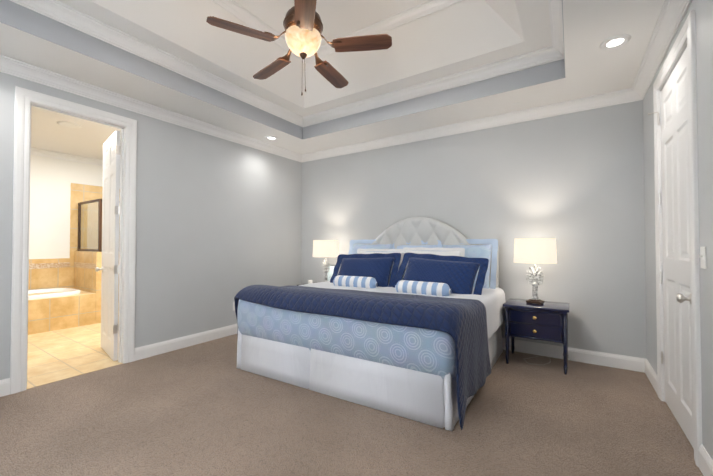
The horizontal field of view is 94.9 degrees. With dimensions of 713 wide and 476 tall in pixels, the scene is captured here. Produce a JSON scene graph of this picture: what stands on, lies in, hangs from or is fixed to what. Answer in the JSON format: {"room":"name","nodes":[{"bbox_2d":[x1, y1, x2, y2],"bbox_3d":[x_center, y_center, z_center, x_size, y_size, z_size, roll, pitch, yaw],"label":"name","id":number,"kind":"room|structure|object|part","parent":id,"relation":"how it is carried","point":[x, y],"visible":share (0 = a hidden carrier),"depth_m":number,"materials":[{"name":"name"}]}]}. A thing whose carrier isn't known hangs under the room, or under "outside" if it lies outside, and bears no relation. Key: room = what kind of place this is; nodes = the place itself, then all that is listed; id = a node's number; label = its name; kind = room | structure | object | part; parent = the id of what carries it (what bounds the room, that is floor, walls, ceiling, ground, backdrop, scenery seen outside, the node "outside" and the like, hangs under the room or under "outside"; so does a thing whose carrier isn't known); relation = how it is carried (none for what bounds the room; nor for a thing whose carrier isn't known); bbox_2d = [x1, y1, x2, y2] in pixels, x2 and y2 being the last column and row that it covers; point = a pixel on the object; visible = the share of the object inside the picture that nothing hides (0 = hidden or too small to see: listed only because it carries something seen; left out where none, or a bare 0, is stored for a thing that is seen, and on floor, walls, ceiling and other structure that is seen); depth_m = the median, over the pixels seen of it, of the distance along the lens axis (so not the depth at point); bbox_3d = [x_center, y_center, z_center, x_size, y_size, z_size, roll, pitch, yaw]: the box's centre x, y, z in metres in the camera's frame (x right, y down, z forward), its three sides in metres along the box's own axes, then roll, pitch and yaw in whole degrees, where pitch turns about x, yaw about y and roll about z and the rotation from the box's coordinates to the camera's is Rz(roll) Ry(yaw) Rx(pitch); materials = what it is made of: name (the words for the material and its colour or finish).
{"room":"bedroom","nodes":[
{"label":"bedroom","id":0,"kind":"room"},
{"bbox_2d":[29,155,102,258],"bbox_3d":[-5.081,-0.545,5.450,0.120,3.750,5.140,-1,-1,33],"label":"wall","id":1,"kind":"structure","parent":0,"point":[52,180],"depth_m":5.42,"materials":[{"name":"paint"}]},
{"bbox_2d":[31,148,102,165],"bbox_3d":[-4.995,-1.384,5.406,0.086,0.094,4.900,-1,-1,33],"label":"crown molding","id":2,"kind":"structure","parent":1,"relation":"attached to","point":[61,156],"depth_m":5.49,"materials":[{"name":"paint"}]},
{"bbox_2d":[28,183,119,289],"bbox_3d":[-5.068,0.183,5.340,0.010,2.290,3.350,-1,-1,33],"label":"wall tiles","id":3,"kind":"structure","parent":1,"relation":"attached to","point":[45,278],"depth_m":5.59,"materials":[{"name":"beige tile"}]},
{"bbox_2d":[29,262,69,268],"bbox_3d":[-5.439,0.432,4.760,0.003,0.085,1.980,-1,-1,33],"label":"mosaic","id":4,"kind":"object","parent":3,"relation":"attached to","point":[48,265],"depth_m":5.36},
{"bbox_2d":[27,323,117,383],"bbox_3d":[-3.765,1.355,4.554,3.270,0.083,5.140,-1,-1,33],"label":"floor","id":5,"kind":"structure","parent":0,"point":[55,353],"depth_m":3.74,"materials":[{"name":"beige tile"}]},
{"bbox_2d":[28,288,95,334],"bbox_3d":[-4.989,1.052,4.562,0.958,0.521,1.916,-1,-1,33],"label":"bathtub","id":6,"kind":"object","parent":5,"relation":"on","point":[51,309],"visible":0.83,"depth_m":4.78,"materials":[{"name":"tile"}]},
{"bbox_2d":[28,288,80,299],"bbox_3d":[-4.993,0.989,4.567,0.830,0.394,1.718,-1,-1,33],"label":"basin","id":7,"kind":"object","parent":6,"relation":"in","point":[51,292],"depth_m":5.02,"materials":[{"name":"white ceramic"}]},
{"bbox_2d":[74,251,92,292],"bbox_3d":[-4.490,0.769,5.459,0.810,1.117,0.120,-1,-1,33],"label":"wall","id":8,"kind":"structure","parent":5,"relation":"on","point":[87,280],"depth_m":5.41,"materials":[{"name":"tile"}]},
{"bbox_2d":[92,252,118,322],"bbox_3d":[-3.765,0.772,5.665,0.120,1.117,1.260,-1,-1,33],"label":"wall","id":9,"kind":"structure","parent":5,"relation":"on","point":[97,256],"depth_m":5.14,"materials":[{"name":"tile"}]},
{"bbox_2d":[74,262,95,268],"bbox_3d":[-4.462,0.441,5.372,0.958,0.085,0.003,-1,-1,33],"label":"mosaic","id":10,"kind":"object","parent":9,"relation":"attached to","point":[85,265],"visible":0.86,"depth_m":5.35},
{"bbox_2d":[78,199,119,251],"bbox_3d":[-4.122,-0.202,5.939,0.916,0.840,1.216,-1,-1,33],"label":"glass shower enclosure","id":11,"kind":"object","parent":9,"relation":"on","point":[90,225],"visible":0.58,"depth_m":5.41,"materials":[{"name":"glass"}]},
{"bbox_2d":[31,107,120,159],"bbox_3d":[-3.715,-1.939,4.573,3.150,0.990,4.900,-1,-1,33],"label":"ceiling","id":12,"kind":"structure","parent":0,"point":[88,139],"depth_m":4.58,"materials":[{"name":"paint"}]},
{"bbox_2d":[57,121,81,127],"bbox_3d":[-3.650,-1.445,4.164,0.240,0.012,0.240,-1,-1,33],"label":"ceiling vent","id":13,"kind":"object","parent":12,"relation":"in","point":[69,124],"visible":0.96,"depth_m":4.12,"materials":[{"name":"white plastic"}]},
{"bbox_2d":[0,72,301,379],"bbox_3d":[-2.349,-0.574,3.653,0.120,3.750,4.900,-1,-1,33],"label":"wall","id":14,"kind":"structure","parent":0,"point":[218,224],"depth_m":4.03,"materials":[{"name":"paint"}]},
{"bbox_2d":[0,378,9,396],"bbox_3d":[-3.245,1.211,2.138,0.016,0.133,1.370,-1,-1,33],"label":"baseboard","id":15,"kind":"structure","parent":14,"relation":"attached to","point":[5,383],"depth_m":2.68,"materials":[{"name":"paint"}]},
{"bbox_2d":[10,86,136,393],"bbox_3d":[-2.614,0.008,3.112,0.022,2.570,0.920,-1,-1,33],"label":"door frame","id":16,"kind":"structure","parent":14,"relation":"attached to","point":[24,98],"depth_m":2.79,"materials":[{"name":"paint"}]},
{"bbox_2d":[101,130,119,360],"bbox_3d":[-2.801,0.070,3.717,0.714,2.440,0.035,-1,-1,43],"label":"door","id":17,"kind":"structure","parent":14,"relation":"attached to","point":[110,245],"depth_m":3.63,"materials":[{"name":"paint"}]},
{"bbox_2d":[113,145,120,333],"bbox_3d":[-2.527,0.003,3.460,0.045,1.996,0.044,-1,-1,33],"label":"door hinges","id":18,"kind":"object","parent":14,"relation":"attached to","point":[116,267],"depth_m":3.47,"materials":[{"name":"silver metal"}]},
{"bbox_2d":[0,55,303,162],"bbox_3d":[-2.258,-1.407,3.607,0.095,0.105,4.900,-1,-1,33],"label":"crown molding","id":19,"kind":"structure","parent":14,"relation":"attached to","point":[10,66],"depth_m":3.39,"materials":[{"name":"paint"}]},
{"bbox_2d":[134,324,237,360],"bbox_3d":[-1.666,1.249,4.540,0.016,0.133,2.540,-1,-1,33],"label":"baseboard","id":20,"kind":"structure","parent":14,"relation":"attached to","point":[146,351],"depth_m":3.91,"materials":[{"name":"paint"}]},
{"bbox_2d":[57,0,551,116],"bbox_3d":[-0.377,-2.113,2.453,3.220,0.710,3.420,-1,-1,33],"label":"ceiling","id":21,"kind":"structure","parent":0,"point":[464,35],"depth_m":3.16,"materials":[{"name":"paint"}]},
{"bbox_2d":[212,0,309,63],"bbox_3d":[-1.166,-2.130,2.972,0.071,0.079,2.160,-1,-1,33],"label":"crown molding","id":22,"kind":"structure","parent":21,"relation":"attached to","point":[247,17],"depth_m":3.19,"materials":[{"name":"paint"}]},
{"bbox_2d":[206,0,391,94],"bbox_3d":[-0.421,-1.649,2.607,1.321,1.053,1.314,-1,-1,33],"label":"ceiling fan","id":23,"kind":"object","parent":21,"relation":"hanging from","point":[303,25],"visible":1,"depth_m":2.48,"materials":[{"name":"brown wood"}]},
{"bbox_3d":[-0.827,-1.497,2.341,0.445,0.008,0.140,1,11,-29],"label":"blade","id":24,"kind":"part","parent":23,"relation":"part of","materials":[{"name":"brown wood"}]},
{"bbox_3d":[-0.757,-1.488,2.886,0.445,0.008,0.140,-1,11,43],"label":"blade","id":25,"kind":"part","parent":23,"relation":"part of","materials":[{"name":"brown wood"}]},
{"bbox_3d":[-0.418,-1.791,2.581,0.612,0.770,0.609,-1,-1,33],"label":"motor","id":26,"kind":"part","parent":23,"relation":"part of","materials":[{"name":"brown metal"}]},
{"bbox_3d":[-0.417,-1.517,2.566,0.284,0.142,0.284,-1,-1,33],"label":"lamp shade","id":27,"kind":"part","parent":23,"relation":"part of","materials":[{"name":"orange glass"}]},
{"bbox_3d":[-0.330,-1.500,2.106,0.140,0.008,0.445,12,-3,-10],"label":"blade","id":28,"kind":"part","parent":23,"relation":"part of","materials":[{"name":"brown wood"}]},
{"bbox_3d":[-0.217,-1.486,2.988,0.140,0.008,0.445,-14,-7,25],"label":"blade","id":29,"kind":"part","parent":23,"relation":"part of","materials":[{"name":"brown wood"}]},
{"label":"blade","id":30,"kind":"part","parent":23,"relation":"part of","materials":[{"name":"brown wood"}]},
{"bbox_2d":[306,0,463,61],"bbox_3d":[0.192,-2.125,3.329,1.770,0.079,0.071,-1,-1,33],"label":"crown molding","id":31,"kind":"structure","parent":21,"relation":"attached to","point":[424,9],"depth_m":3.19,"materials":[{"name":"paint"}]},
{"bbox_2d":[0,0,664,153],"bbox_3d":[-0.418,-1.974,2.406,4.500,0.990,4.900,-1,-1,33],"label":"ceiling","id":32,"kind":"structure","parent":0,"point":[592,68],"depth_m":3.02,"materials":[{"name":"paint"}]},
{"bbox_2d":[265,136,277,139],"bbox_3d":[-1.215,-1.437,4.681,0.188,0.010,0.188,-1,-1,33],"label":"recessed light","id":33,"kind":"object","parent":32,"relation":"in","point":[271,137],"visible":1,"depth_m":4.67,"materials":[{"name":"paint"}]},
{"bbox_2d":[0,0,564,139],"bbox_3d":[-0.377,-1.618,2.445,3.220,0.280,3.420,-1,-1,33],"label":"tray","id":34,"kind":"object","parent":32,"relation":"attached to","point":[21,18],"visible":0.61,"depth_m":3.25,"materials":[{"name":"paint"}]},
{"bbox_2d":[9,0,304,126],"bbox_3d":[-1.683,-1.692,3.305,0.095,0.105,3.420,-1,-1,33],"label":"crown molding","id":35,"kind":"structure","parent":34,"relation":"attached to","point":[60,12],"depth_m":2.97,"materials":[{"name":"paint"}]},
{"bbox_2d":[305,47,552,126],"bbox_3d":[0.545,-1.683,3.831,3.000,0.105,0.095,-1,-1,33],"label":"crown molding","id":36,"kind":"structure","parent":34,"relation":"attached to","point":[541,56],"depth_m":3.59,"materials":[{"name":"paint"}]},
{"bbox_2d":[548,0,563,61],"bbox_3d":[0.929,-1.719,1.588,0.095,0.105,3.420,-1,-1,33],"label":"crown molding","id":37,"kind":"structure","parent":34,"relation":"attached to","point":[556,51],"depth_m":2.69,"materials":[{"name":"paint"}]},
{"bbox_2d":[600,34,630,49],"bbox_3d":[1.944,-1.473,2.461,0.188,0.010,0.188,-1,-1,33],"label":"recessed light","id":38,"kind":"object","parent":32,"relation":"in","point":[615,42],"visible":1,"depth_m":2.45,"materials":[{"name":"paint"}]},
{"bbox_2d":[0,334,702,475],"bbox_3d":[-0.418,1.321,2.354,4.740,0.080,5.140,-1,-1,33],"label":"floor carpet","id":39,"kind":"object","parent":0,"point":[208,408],"visible":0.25,"depth_m":2.21,"materials":[{"name":"brown carpet"}]},
{"bbox_2d":[27,361,122,388],"bbox_3d":[-2.673,1.291,3.131,0.120,0.004,0.720,-1,-1,33],"label":"threshold","id":40,"kind":"object","parent":39,"relation":"on","point":[59,378],"visible":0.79,"depth_m":3.08,"materials":[{"name":"tile"}]},
{"bbox_2d":[234,217,505,430],"bbox_3d":[0.259,0.499,3.543,2.285,1.599,2.119,-1,-1,33],"label":"bed","id":41,"kind":"object","parent":39,"relation":"on","point":[404,318],"visible":1,"depth_m":2.76,"materials":[{"name":"fabric"}]},
{"bbox_2d":[234,285,490,429],"bbox_3d":[-0.044,0.868,3.077,2.292,0.804,1.029,-1,-1,33],"label":"quilt","id":42,"kind":"object","parent":41,"relation":"on","point":[420,353],"depth_m":2.54,"materials":[{"name":"blue fabric"}]},
{"bbox_2d":[237,299,500,378],"bbox_3d":[0.241,0.759,3.511,2.160,0.500,2.037,-1,-1,33],"label":"comforter","id":43,"kind":"object","parent":41,"relation":"on","point":[395,339],"depth_m":2.53,"materials":[{"name":"blue fabric"}]},
{"bbox_3d":[0.809,0.262,4.338,1.980,1.100,0.127,-1,-1,33],"label":"headboard","id":44,"kind":"part","parent":41,"relation":"part of","materials":[{"name":"fabric"}]},
{"bbox_2d":[503,298,569,374],"bbox_3d":[1.882,0.988,3.420,0.580,0.620,0.460,-1,-1,33],"label":"nightstand","id":45,"kind":"object","parent":39,"relation":"on","point":[547,321],"visible":1,"depth_m":3.26,"materials":[{"name":"blue paint"}]},
{"bbox_2d":[514,238,556,304],"bbox_3d":[1.866,0.337,3.423,0.401,0.680,0.401,1,-1,-45],"label":"lamp","id":46,"kind":"object","parent":45,"relation":"on","point":[534,251],"visible":1,"depth_m":3.29,"materials":[{"name":"linen fabric"},{"name":"silver metal"},{"name":"dark wood"}]},
{"bbox_3d":[1.866,0.448,3.421,0.076,0.373,0.190,1,-1,-45],"label":"stem","id":47,"kind":"part","parent":46,"relation":"part of","materials":[{"name":"silver metal"}]},
{"bbox_3d":[1.866,0.124,3.426,0.401,0.255,0.401,1,-1,-45],"label":"lamp shade","id":48,"kind":"part","parent":46,"relation":"part of","materials":[{"name":"fabric"}]},
{"bbox_3d":[-0.545,1.013,5.015,0.580,0.620,0.460,-1,-1,33],"label":"nightstand","id":49,"kind":"object","parent":39,"relation":"on","visible":0},
{"bbox_2d":[313,240,338,281],"bbox_3d":[-0.467,0.362,4.981,0.401,0.680,0.401,-1,-1,41],"label":"lamp","id":50,"kind":"object","parent":49,"relation":"on","point":[325,248],"visible":0.85,"depth_m":4.83,"materials":[{"name":"white fabric"}]},
{"bbox_3d":[-0.467,0.473,4.979,0.190,0.373,0.076,-1,-1,41],"label":"stem","id":51,"kind":"part","parent":50,"relation":"part of","materials":[{"name":"silver metal"}]},
{"bbox_3d":[-0.467,0.149,4.984,0.401,0.255,0.401,-1,-1,41],"label":"lamp shade","id":52,"kind":"part","parent":50,"relation":"part of","materials":[{"name":"fabric"}]},
{"bbox_2d":[327,264,334,280],"bbox_3d":[-0.396,0.556,5.117,0.220,0.300,0.018,-1,-11,39],"label":"picture frame","id":53,"kind":"object","parent":49,"relation":"on","point":[330,272],"visible":0.21,"depth_m":5.12,"materials":[{"name":"silver metal"}]},
{"bbox_2d":[301,100,646,358],"bbox_3d":[0.961,-0.560,4.481,4.740,3.750,0.120,-1,-1,33],"label":"wall","id":54,"kind":"structure","parent":0,"point":[572,184],"depth_m":3.71,"materials":[{"name":"paint"}]},
{"bbox_2d":[300,89,631,161],"bbox_3d":[0.901,-1.394,4.404,4.260,0.105,0.095,-1,-1,33],"label":"crown molding","id":55,"kind":"structure","parent":54,"relation":"attached to","point":[621,96],"depth_m":3.96,"materials":[{"name":"paint"}]},
{"bbox_2d":[502,338,643,371],"bbox_3d":[0.923,1.247,4.396,4.500,0.133,0.016,-1,-1,33],"label":"baseboard","id":56,"kind":"structure","parent":54,"relation":"attached to","point":[638,364],"depth_m":3.43,"materials":[{"name":"paint"}]},
{"bbox_2d":[643,0,712,459],"bbox_3d":[1.512,-0.614,1.115,0.120,3.750,4.900,-1,-1,33],"label":"wall","id":57,"kind":"structure","parent":0,"point":[703,9],"depth_m":1.78,"materials":[{"name":"paint"}]},
{"bbox_2d":[644,358,657,394],"bbox_3d":[2.625,1.223,2.904,0.016,0.133,0.560,-1,-1,33],"label":"baseboard","id":58,"kind":"structure","parent":57,"relation":"attached to","point":[649,371],"depth_m":2.93,"materials":[{"name":"paint"}]},
{"bbox_2d":[648,112,662,363],"bbox_3d":[2.409,-0.020,2.634,0.021,2.016,0.075,0,-1,-22],"label":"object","id":59,"kind":"structure","parent":57,"relation":"attached to","point":[658,118],"depth_m":2.61,"materials":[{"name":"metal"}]},
{"bbox_2d":[628,0,691,101],"bbox_3d":[1.421,-1.445,1.188,0.095,0.105,4.900,-1,-1,33],"label":"crown molding","id":60,"kind":"structure","parent":57,"relation":"attached to","point":[671,16],"depth_m":2.40,"materials":[{"name":"paint"}]},
{"bbox_2d":[659,42,686,401],"bbox_3d":[2.248,0.034,2.225,0.120,2.490,0.860,-1,-1,33],"label":"trim","id":61,"kind":"structure","parent":57,"relation":"attached to","point":[675,64],"depth_m":2.59,"materials":[{"name":"paint"}]},
{"bbox_2d":[653,10,701,466],"bbox_3d":[2.206,-0.006,2.253,0.063,2.570,1.020,-1,-1,33],"label":"door","id":62,"kind":"structure","parent":57,"relation":"attached to","point":[678,364],"depth_m":2.19,"materials":[{"name":"paint"}]},
{"bbox_2d":[676,294,691,303],"bbox_3d":[2.032,0.363,1.958,0.173,0.066,0.066,-1,-1,33],"label":"door knob","id":63,"kind":"object","parent":62,"relation":"attached to","point":[680,298],"visible":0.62,"depth_m":1.98,"materials":[{"name":"silver metal"}]},
{"bbox_2d":[699,247,706,268],"bbox_3d":[1.866,0.102,1.769,0.018,0.118,0.075,-1,-1,33],"label":"light switch","id":64,"kind":"object","parent":57,"relation":"attached to","point":[702,255],"visible":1,"depth_m":1.75,"materials":[{"name":"white plastic"}]},
{"bbox_2d":[698,444,712,475],"bbox_3d":[1.018,1.184,0.460,0.016,0.133,3.250,-1,-1,33],"label":"baseboard","id":65,"kind":"structure","parent":57,"relation":"attached to","point":[705,461],"depth_m":1.74,"materials":[{"name":"paint"}]}
]}

